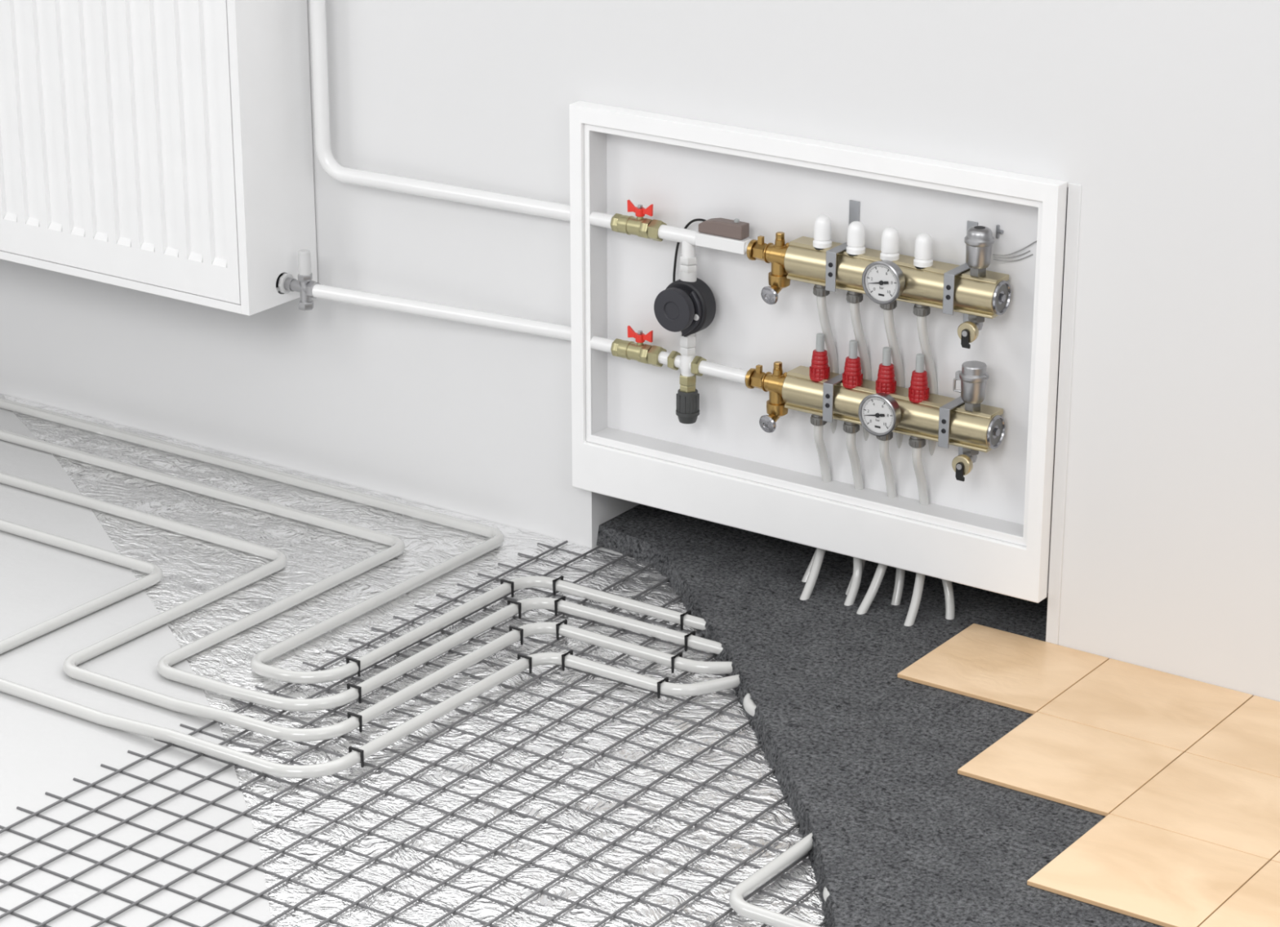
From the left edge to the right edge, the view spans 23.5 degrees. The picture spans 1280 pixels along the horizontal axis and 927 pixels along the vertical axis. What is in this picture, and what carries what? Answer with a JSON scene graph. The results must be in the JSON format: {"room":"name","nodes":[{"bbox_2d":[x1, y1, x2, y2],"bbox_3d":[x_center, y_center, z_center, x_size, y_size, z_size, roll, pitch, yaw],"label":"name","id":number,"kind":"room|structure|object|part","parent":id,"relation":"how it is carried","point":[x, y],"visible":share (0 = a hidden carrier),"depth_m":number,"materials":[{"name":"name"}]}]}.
{"room":"building under construction","nodes":[
{"label":"building under construction","id":0,"kind":"room"},
{"bbox_2d":[0,392,635,926],"bbox_3d":[-1.174,1.070,4.289,8.700,0.066,5.900,14,24,32],"label":"floor","id":1,"kind":"structure","parent":0,"point":[42,748],"depth_m":5.64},
{"bbox_2d":[0,471,732,741],"bbox_3d":[-1.265,0.194,6.519,3.209,0.036,0.811,14,24,32],"label":"pipe","id":2,"kind":"object","parent":1,"relation":"on","point":[70,668],"visible":0.94,"depth_m":6.04,"materials":[{"name":"plastic"}]},
{"bbox_2d":[346,711,362,732],"bbox_3d":[-0.531,0.482,5.722,0.032,0.033,0.005,14,24,32],"label":"clip","id":3,"kind":"object","parent":2,"relation":"attached to","point":[348,713],"visible":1,"depth_m":5.72,"materials":[{"name":"black plastic"}]},
{"bbox_2d":[509,625,523,644],"bbox_3d":[-0.246,0.342,6.104,0.032,0.033,0.005,14,24,32],"label":"clip","id":4,"kind":"object","parent":2,"relation":"attached to","point":[511,627],"visible":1,"depth_m":6.10,"materials":[{"name":"black plastic"}]},
{"bbox_2d":[555,618,567,639],"bbox_3d":[-0.156,0.332,6.131,0.005,0.033,0.032,14,24,32],"label":"clip","id":5,"kind":"object","parent":2,"relation":"attached to","point":[565,621],"visible":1,"depth_m":6.12,"materials":[{"name":"black plastic"}]},
{"bbox_2d":[671,651,682,672],"bbox_3d":[0.071,0.388,5.979,0.005,0.033,0.032,14,24,32],"label":"clip","id":6,"kind":"object","parent":2,"relation":"attached to","point":[680,654],"visible":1,"depth_m":5.97,"materials":[{"name":"black plastic"}]},
{"bbox_2d":[0,518,740,778],"bbox_3d":[-1.302,0.216,6.459,3.221,0.036,0.910,14,24,32],"label":"pipe","id":7,"kind":"object","parent":1,"relation":"on","point":[154,571],"visible":0.95,"depth_m":5.86,"materials":[{"name":"plastic"}]},
{"bbox_2d":[348,746,364,767],"bbox_3d":[-0.516,0.533,5.583,0.032,0.033,0.005,14,24,32],"label":"clip","id":8,"kind":"object","parent":7,"relation":"attached to","point":[350,748],"visible":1,"depth_m":5.58,"materials":[{"name":"black plastic"}]},
{"bbox_2d":[517,653,532,673],"bbox_3d":[-0.224,0.389,5.975,0.032,0.033,0.005,14,24,32],"label":"clip","id":9,"kind":"object","parent":7,"relation":"attached to","point":[519,655],"visible":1,"depth_m":5.97,"materials":[{"name":"black plastic"}]},
{"bbox_2d":[561,648,573,671],"bbox_3d":[-0.142,0.384,5.989,0.005,0.033,0.032,14,24,32],"label":"clip","id":10,"kind":"object","parent":7,"relation":"attached to","point":[571,651],"visible":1,"depth_m":5.98,"materials":[{"name":"black plastic"}]},
{"bbox_2d":[657,676,668,698],"bbox_3d":[0.044,0.429,5.868,0.005,0.033,0.032,14,24,32],"label":"clip","id":11,"kind":"object","parent":7,"relation":"attached to","point":[666,678],"visible":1,"depth_m":5.86,"materials":[{"name":"black plastic"}]},
{"bbox_2d":[3,394,824,926],"bbox_3d":[-0.697,0.628,5.394,4.080,0.001,2.798,14,24,32],"label":"sheet","id":12,"kind":"object","parent":1,"relation":"on","point":[191,567],"visible":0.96,"depth_m":5.75,"materials":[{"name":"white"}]},
{"bbox_2d":[0,397,706,684],"bbox_3d":[-1.198,0.110,6.747,3.040,0.036,0.865,14,24,32],"label":"pipe","id":13,"kind":"object","parent":12,"relation":"on","point":[258,665],"visible":0.99,"depth_m":6.34,"materials":[{"name":"plastic"}]},
{"bbox_2d":[346,656,360,676],"bbox_3d":[-0.556,0.395,5.960,0.032,0.033,0.005,14,24,32],"label":"clip","id":14,"kind":"object","parent":13,"relation":"attached to","point":[348,659],"visible":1,"depth_m":5.95,"materials":[{"name":"black plastic"}]},
{"bbox_2d":[500,578,514,596],"bbox_3d":[-0.274,0.257,6.334,0.032,0.033,0.005,14,24,32],"label":"clip","id":15,"kind":"object","parent":13,"relation":"attached to","point":[502,580],"visible":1,"depth_m":6.33,"materials":[{"name":"black plastic"}]},
{"bbox_2d":[552,575,563,595],"bbox_3d":[-0.169,0.252,6.347,0.005,0.033,0.032,14,24,32],"label":"clip","id":16,"kind":"object","parent":13,"relation":"attached to","point":[561,577],"visible":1,"depth_m":6.34,"materials":[{"name":"black plastic"}]},
{"bbox_2d":[680,609,691,630],"bbox_3d":[0.092,0.315,6.176,0.005,0.033,0.032,14,24,32],"label":"clip","id":17,"kind":"object","parent":13,"relation":"attached to","point":[689,611],"visible":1,"depth_m":6.17,"materials":[{"name":"black plastic"}]},
{"bbox_2d":[0,428,723,711],"bbox_3d":[-1.243,0.156,6.622,3.120,0.036,0.813,14,24,32],"label":"pipe","id":18,"kind":"object","parent":12,"relation":"on","point":[164,664],"visible":1,"depth_m":6.19,"materials":[{"name":"plastic"}]},
{"bbox_2d":[346,682,361,703],"bbox_3d":[-0.543,0.437,5.844,0.032,0.033,0.005,14,24,32],"label":"clip","id":19,"kind":"object","parent":18,"relation":"attached to","point":[348,685],"visible":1,"depth_m":5.84,"materials":[{"name":"black plastic"}]},
{"bbox_2d":[506,599,521,617],"bbox_3d":[-0.255,0.295,6.230,0.032,0.033,0.005,14,24,32],"label":"clip","id":20,"kind":"object","parent":18,"relation":"attached to","point":[508,601],"visible":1,"depth_m":6.22,"materials":[{"name":"black plastic"}]},
{"bbox_2d":[554,595,565,615],"bbox_3d":[-0.163,0.290,6.245,0.005,0.033,0.032,14,24,32],"label":"clip","id":21,"kind":"object","parent":18,"relation":"attached to","point":[563,597],"visible":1,"depth_m":6.24,"materials":[{"name":"black plastic"}]},
{"bbox_2d":[684,630,695,651],"bbox_3d":[0.099,0.351,6.078,0.005,0.033,0.032,14,24,32],"label":"clip","id":22,"kind":"object","parent":18,"relation":"attached to","point":[693,633],"visible":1,"depth_m":6.07,"materials":[{"name":"black plastic"}]},
{"bbox_2d":[0,540,826,926],"bbox_3d":[-0.141,0.690,5.215,1.851,0.010,2.624,14,24,32],"label":"wire mesh","id":23,"kind":"object","parent":12,"relation":"on","point":[390,632],"visible":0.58,"depth_m":5.42,"materials":[{"name":"metal"}]},
{"bbox_2d":[596,503,1163,926],"bbox_3d":[1.028,0.835,4.765,4.093,0.044,2.391,14,24,32],"label":"concrete screed","id":24,"kind":"object","parent":1,"relation":"on","point":[866,758],"visible":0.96,"depth_m":5.65,"materials":[{"name":"grey concrete"}]},
{"bbox_2d":[742,692,755,715],"bbox_3d":[0.241,0.452,5.802,0.094,0.024,0.216,-2,20,-6],"label":"pipe","id":25,"kind":"object","parent":24,"relation":"on","point":[748,704],"visible":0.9,"depth_m":5.77,"materials":[{"name":"plastic"}]},
{"bbox_2d":[728,831,819,926],"bbox_3d":[0.376,0.711,5.097,0.368,0.024,0.358,14,24,32],"label":"pipe","id":26,"kind":"object","parent":24,"relation":"in","point":[744,908],"visible":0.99,"depth_m":5.09,"materials":[{"name":"plastic"}]},
{"bbox_2d":[822,885,829,901],"bbox_3d":[0.342,0.716,5.083,0.075,0.024,0.164,-4,21,-12],"label":"pipe","id":27,"kind":"object","parent":24,"relation":"on","point":[825,892],"visible":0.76,"depth_m":5.08,"materials":[{"name":"plastic"}]},
{"bbox_2d":[897,622,1279,926],"bbox_3d":[0.896,0.566,5.422,1.198,0.009,0.899,14,24,32],"label":"floor","id":28,"kind":"structure","parent":24,"relation":"on","point":[1148,873],"depth_m":5.47,"materials":[{"name":"beige tile"}]},
{"bbox_2d":[1107,697,1275,926],"bbox_3d":[1.104,0.554,5.457,0.638,0.006,1.062,-4,20,-9],"label":"grout","id":29,"kind":"object","parent":28,"relation":"in","point":[1250,698],"visible":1,"depth_m":5.13,"materials":[{"name":"brown"}]},
{"bbox_2d":[0,0,1279,701],"bbox_3d":[0.428,-0.506,6.156,8.700,1.604,0.300,14,24,32],"label":"wall","id":30,"kind":"structure","parent":0,"point":[1165,114],"depth_m":6.01,"materials":[{"name":"paint"}]},
{"bbox_2d":[0,0,317,315],"bbox_3d":[-1.546,-0.970,7.104,1.859,0.926,0.229,14,24,32],"label":"radiator","id":31,"kind":"object","parent":30,"relation":"attached to","point":[164,148],"visible":0.98,"depth_m":6.72,"materials":[{"name":"metal"}]},
{"bbox_3d":[-1.615,-0.518,7.188,1.835,0.020,0.019,14,24,32],"label":"rail","id":32,"kind":"part","parent":31,"relation":"part of","materials":[{"name":"metal"}]},
{"bbox_3d":[-0.793,-0.790,6.611,0.024,0.925,0.228,14,24,32],"label":"plate","id":33,"kind":"part","parent":31,"relation":"part of","materials":[{"name":"metal"}]},
{"bbox_2d":[277,248,320,311],"bbox_3d":[-0.746,-0.405,6.725,0.095,0.132,0.047,14,24,32],"label":"radiator valve","id":34,"kind":"object","parent":31,"relation":"attached to","point":[304,284],"visible":1,"depth_m":6.71,"materials":[{"name":"silver metal"}]},
{"bbox_2d":[311,284,571,340],"bbox_3d":[-0.414,-0.323,6.570,0.660,0.038,0.031,10,22,25],"label":"supply pipe","id":35,"kind":"object","parent":34,"relation":"attached to","point":[318,291],"visible":1,"depth_m":6.56,"materials":[{"name":"white plastic"}]},
{"bbox_2d":[309,0,569,221],"bbox_3d":[-0.410,-0.947,6.375,0.687,0.827,0.034,12,23,30],"label":"supply pipe","id":36,"kind":"object","parent":30,"relation":"attached to","point":[328,162],"visible":1,"depth_m":6.56,"materials":[{"name":"white plastic"}]},
{"bbox_2d":[568,100,1067,602],"bbox_3d":[0.329,-0.238,6.121,1.116,0.834,0.091,14,24,32],"label":"cabinet","id":37,"kind":"object","parent":30,"relation":"attached to","point":[989,530],"depth_m":6.15,"materials":[{"name":"white metal"}]},
{"bbox_2d":[657,350,706,423],"bbox_3d":[0.086,-0.161,6.322,0.104,0.150,0.049,14,24,32],"label":"fitting","id":38,"kind":"object","parent":37,"relation":"attached to","point":[687,397],"visible":1,"depth_m":6.30,"materials":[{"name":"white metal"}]},
{"bbox_2d":[610,324,666,366],"bbox_3d":[-0.003,-0.245,6.357,0.116,0.075,0.042,14,24,32],"label":"valve","id":39,"kind":"object","parent":38,"relation":"attached to","point":[638,351],"visible":1,"depth_m":6.34,"materials":[{"name":"gold metal"}]},
{"bbox_2d":[590,335,614,352],"bbox_3d":[-0.073,-0.247,6.408,0.057,0.028,0.028,14,24,32],"label":"pipe stub","id":40,"kind":"object","parent":39,"relation":"attached to","point":[597,343],"visible":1,"depth_m":6.40,"materials":[{"name":"white plastic"}]},
{"bbox_3d":[0.000,-0.266,6.347,0.061,0.030,0.020,14,24,32],"label":"wing handle","id":41,"kind":"part","parent":39,"relation":"part of","materials":[{"name":"red paint"}]},
{"bbox_2d":[653,253,715,355],"bbox_3d":[0.088,-0.317,6.239,0.110,0.208,0.084,14,24,32],"label":"pump","id":42,"kind":"object","parent":38,"relation":"attached to","point":[687,305],"visible":1,"depth_m":6.21,"materials":[{"name":"plastic"}]},
{"bbox_2d":[657,224,751,257],"bbox_3d":[0.136,-0.436,6.183,0.225,0.058,0.030,14,24,32],"label":"pipe tee","id":43,"kind":"object","parent":42,"relation":"on","point":[689,238],"visible":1,"depth_m":6.18,"materials":[{"name":"white plastic"}]},
{"bbox_2d":[610,199,666,241],"bbox_3d":[-0.003,-0.497,6.264,0.116,0.075,0.042,14,24,32],"label":"valve","id":44,"kind":"object","parent":43,"relation":"attached to","point":[646,228],"visible":1,"depth_m":6.25,"materials":[{"name":"gold metal"}]},
{"bbox_2d":[589,211,613,228],"bbox_3d":[-0.073,-0.500,6.315,0.057,0.029,0.029,14,24,32],"label":"pipe stub","id":45,"kind":"object","parent":44,"relation":"attached to","point":[596,218],"visible":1,"depth_m":6.31,"materials":[{"name":"white plastic"}]},
{"bbox_3d":[0.000,-0.518,6.254,0.061,0.030,0.020,14,24,32],"label":"wing handle","id":46,"kind":"part","parent":44,"relation":"part of","materials":[{"name":"red paint"}]},
{"bbox_2d":[697,217,749,239],"bbox_3d":[0.168,-0.476,6.153,0.104,0.037,0.030,14,24,32],"label":"sensor","id":47,"kind":"object","parent":43,"relation":"on","point":[735,228],"visible":1,"depth_m":6.14,"materials":[{"name":"brown plastic"}]},
{"bbox_2d":[672,217,706,281],"bbox_3d":[0.103,-0.415,6.243,0.021,0.180,0.102,-16,26,-37],"label":"cable","id":48,"kind":"object","parent":47,"relation":"attached to","point":[688,224],"visible":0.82,"depth_m":6.27,"materials":[{"name":"black rubber"}]},
{"bbox_3d":[0.193,-0.486,6.138,0.011,0.008,0.011,14,24,32],"label":"knob","id":49,"kind":"part","parent":47,"relation":"part of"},
{"bbox_2d":[697,360,747,383],"bbox_3d":[0.177,-0.184,6.245,0.123,0.030,0.028,14,24,32],"label":"pipe","id":50,"kind":"object","parent":38,"relation":"attached to","point":[706,367],"visible":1,"depth_m":6.24,"materials":[{"name":"white plastic"}]},
{"bbox_3d":[0.354,-0.285,6.142,1.028,0.659,0.003,14,24,32],"label":"panel","id":51,"kind":"part","parent":37,"relation":"part of","materials":[{"name":"white metal"}]},
{"bbox_3d":[0.395,-0.120,6.112,0.023,0.148,0.088,14,24,32],"label":"pipe bracket","id":52,"kind":"part","parent":37,"relation":"part of","materials":[{"name":"silver metal"}]},
{"bbox_3d":[0.395,-0.403,6.009,0.023,0.210,0.088,14,24,32],"label":"pipe bracket","id":53,"kind":"part","parent":37,"relation":"part of","materials":[{"name":"grey metal"}]},
{"bbox_2d":[782,333,1005,452],"bbox_3d":[0.496,-0.135,6.030,0.474,0.188,0.071,14,24,32],"label":"manifold","id":54,"kind":"object","parent":37,"relation":"attached to","point":[984,429],"visible":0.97,"depth_m":6.01,"materials":[{"name":"gold metal"}]},
{"bbox_2d":[744,360,788,432],"bbox_3d":[0.257,-0.137,6.191,0.099,0.140,0.069,14,24,32],"label":"angle valve","id":55,"kind":"object","parent":54,"relation":"attached to","point":[773,382],"visible":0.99,"depth_m":6.18,"materials":[{"name":"brown metal"}]},
{"bbox_3d":[0.257,-0.079,6.180,0.040,0.039,0.017,14,24,32],"label":"knob","id":56,"kind":"part","parent":55,"relation":"part of","materials":[{"name":"silver metal"}]},
{"bbox_2d":[800,425,831,599],"bbox_3d":[0.353,0.104,6.206,0.023,0.387,0.132,11,23,28],"label":"pipe","id":57,"kind":"object","parent":54,"relation":"attached to","point":[820,446],"visible":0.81,"depth_m":6.22,"materials":[{"name":"plastic"}]},
{"bbox_2d":[844,432,863,605],"bbox_3d":[0.427,0.116,6.172,0.035,0.387,0.108,9,22,23],"label":"pipe","id":58,"kind":"object","parent":54,"relation":"attached to","point":[854,457],"visible":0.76,"depth_m":6.17,"materials":[{"name":"plastic"}]},
{"bbox_2d":[856,440,897,613],"bbox_3d":[0.472,0.132,6.130,0.027,0.387,0.130,17,26,38],"label":"pipe","id":59,"kind":"object","parent":54,"relation":"attached to","point":[886,460],"visible":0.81,"depth_m":6.13,"materials":[{"name":"plastic"}]},
{"bbox_2d":[858,392,901,435],"bbox_3d":[0.471,-0.098,5.997,0.085,0.085,0.036,14,24,32],"label":"pressure gauge","id":60,"kind":"object","parent":54,"relation":"attached to","point":[879,413],"visible":1,"depth_m":5.98,"materials":[{"name":"metal"}]},
{"bbox_2d":[903,447,928,626],"bbox_3d":[0.546,0.149,6.082,0.031,0.387,0.129,7,21,17],"label":"pipe","id":61,"kind":"object","parent":54,"relation":"attached to","point":[917,464],"visible":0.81,"depth_m":6.09,"materials":[{"name":"plastic"}]},
{"bbox_2d":[951,447,978,481],"bbox_3d":[0.634,-0.004,5.949,0.043,0.058,0.069,14,24,32],"label":"valve","id":62,"kind":"object","parent":54,"relation":"attached to","point":[962,464],"visible":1,"depth_m":5.93,"materials":[{"name":"gold metal"}]},
{"bbox_3d":[0.618,0.016,5.928,0.019,0.036,0.004,14,24,32],"label":"handle","id":63,"kind":"part","parent":62,"relation":"part of","materials":[{"name":"black plastic"}]},
{"bbox_2d":[952,360,988,412],"bbox_3d":[0.642,-0.148,5.916,0.056,0.092,0.060,-10,22,-24],"label":"air vent","id":64,"kind":"object","parent":54,"relation":"attached to","point":[973,376],"visible":1,"depth_m":5.90,"materials":[{"name":"silver metal"}]},
{"bbox_3d":[0.615,-0.158,5.925,0.020,0.042,0.014,14,24,32],"label":"lever","id":65,"kind":"part","parent":64,"relation":"part of","materials":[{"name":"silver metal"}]},
{"bbox_2d":[783,214,1011,318],"bbox_3d":[0.496,-0.376,5.941,0.474,0.162,0.071,14,24,32],"label":"manifold","id":66,"kind":"object","parent":37,"relation":"attached to","point":[988,295],"visible":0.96,"depth_m":5.92,"materials":[{"name":"gold metal"}]},
{"bbox_2d":[746,231,791,304],"bbox_3d":[0.257,-0.391,6.098,0.099,0.140,0.069,14,24,32],"label":"angle valve","id":67,"kind":"object","parent":66,"relation":"attached to","point":[774,254],"visible":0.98,"depth_m":6.08,"materials":[{"name":"brown metal"}]},
{"bbox_3d":[0.257,-0.333,6.087,0.040,0.039,0.017,14,24,32],"label":"knob","id":68,"kind":"part","parent":67,"relation":"part of","materials":[{"name":"silver metal"}]},
{"bbox_2d":[801,295,839,582],"bbox_3d":[0.369,-0.046,6.209,0.062,0.665,0.094,19,27,41],"label":"pipe","id":69,"kind":"object","parent":66,"relation":"attached to","point":[825,325],"visible":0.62,"depth_m":6.11,"materials":[{"name":"plastic"}]},
{"bbox_2d":[845,302,871,594],"bbox_3d":[0.443,-0.027,6.157,0.033,0.665,0.095,14,24,32],"label":"pipe","id":70,"kind":"object","parent":66,"relation":"attached to","point":[855,317],"visible":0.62,"depth_m":6.06,"materials":[{"name":"plastic"}]},
{"bbox_2d":[862,260,905,304],"bbox_3d":[0.471,-0.351,5.904,0.085,0.085,0.036,14,24,32],"label":"pressure gauge","id":71,"kind":"object","parent":66,"relation":"attached to","point":[883,282],"visible":1,"depth_m":5.89,"materials":[{"name":"metal"}]},
{"bbox_2d":[883,309,905,604],"bbox_3d":[0.513,-0.010,6.111,0.040,0.665,0.095,14,24,32],"label":"pipe","id":72,"kind":"object","parent":66,"relation":"attached to","point":[889,323],"visible":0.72,"depth_m":6.04,"materials":[{"name":"plastic"}]},
{"bbox_2d":[916,315,955,619],"bbox_3d":[0.596,0.010,6.057,0.093,0.665,0.095,14,24,32],"label":"pipe","id":73,"kind":"object","parent":66,"relation":"attached to","point":[922,326],"visible":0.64,"depth_m":6.00,"materials":[{"name":"plastic"}]},
{"bbox_2d":[957,314,984,348],"bbox_3d":[0.635,-0.256,5.856,0.043,0.058,0.069,14,24,32],"label":"valve","id":74,"kind":"object","parent":66,"relation":"attached to","point":[968,331],"visible":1,"depth_m":5.83,"materials":[{"name":"gold metal"}]},
{"bbox_3d":[0.619,-0.237,5.835,0.019,0.036,0.004,14,24,32],"label":"handle","id":75,"kind":"part","parent":74,"relation":"part of","materials":[{"name":"black plastic"}]},
{"bbox_2d":[964,225,994,276],"bbox_3d":[0.642,-0.402,5.822,0.056,0.094,0.056,14,24,32],"label":"air vent","id":76,"kind":"object","parent":66,"relation":"on","point":[979,240],"visible":1,"depth_m":5.80,"materials":[{"name":"silver metal"}]},
{"bbox_3d":[0.611,-0.069,5.971,0.023,0.148,0.088,14,24,32],"label":"pipe bracket","id":77,"kind":"part","parent":37,"relation":"part of","materials":[{"name":"silver metal"}]},
{"bbox_3d":[0.611,-0.351,5.868,0.023,0.210,0.088,14,24,32],"label":"pipe bracket","id":78,"kind":"part","parent":37,"relation":"part of","materials":[{"name":"grey metal"}]},
{"bbox_2d":[995,224,1003,238],"bbox_3d":[0.682,-0.439,5.833,0.014,0.026,0.010,14,24,32],"label":"hook","id":79,"kind":"object","parent":37,"relation":"attached to","point":[998,231],"visible":1,"depth_m":5.83,"materials":[{"name":"metal"}]},
{"bbox_2d":[993,250,1030,257],"bbox_3d":[0.706,-0.398,5.826,0.071,0.021,0.007,6,21,17],"label":"wire","id":80,"kind":"object","parent":37,"relation":"attached to","point":[1028,251],"visible":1,"depth_m":5.83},
{"bbox_2d":[993,253,1032,261],"bbox_3d":[0.708,-0.391,5.827,0.077,0.022,0.008,7,21,18],"label":"wire","id":81,"kind":"object","parent":37,"relation":"attached to","point":[1031,254],"visible":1,"depth_m":5.83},
{"bbox_2d":[992,240,1036,255],"bbox_3d":[0.723,-0.414,5.807,0.113,0.055,0.011,9,22,23],"label":"wire","id":82,"kind":"object","parent":37,"relation":"attached to","point":[1035,241],"visible":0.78,"depth_m":5.82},
{"bbox_2d":[1045,182,1081,644],"bbox_3d":[0.804,-0.083,5.836,0.028,0.924,0.003,14,24,32],"label":"trim","id":83,"kind":"structure","parent":30,"relation":"attached to","point":[1074,190],"depth_m":5.83,"materials":[{"name":"paint"}]}
]}

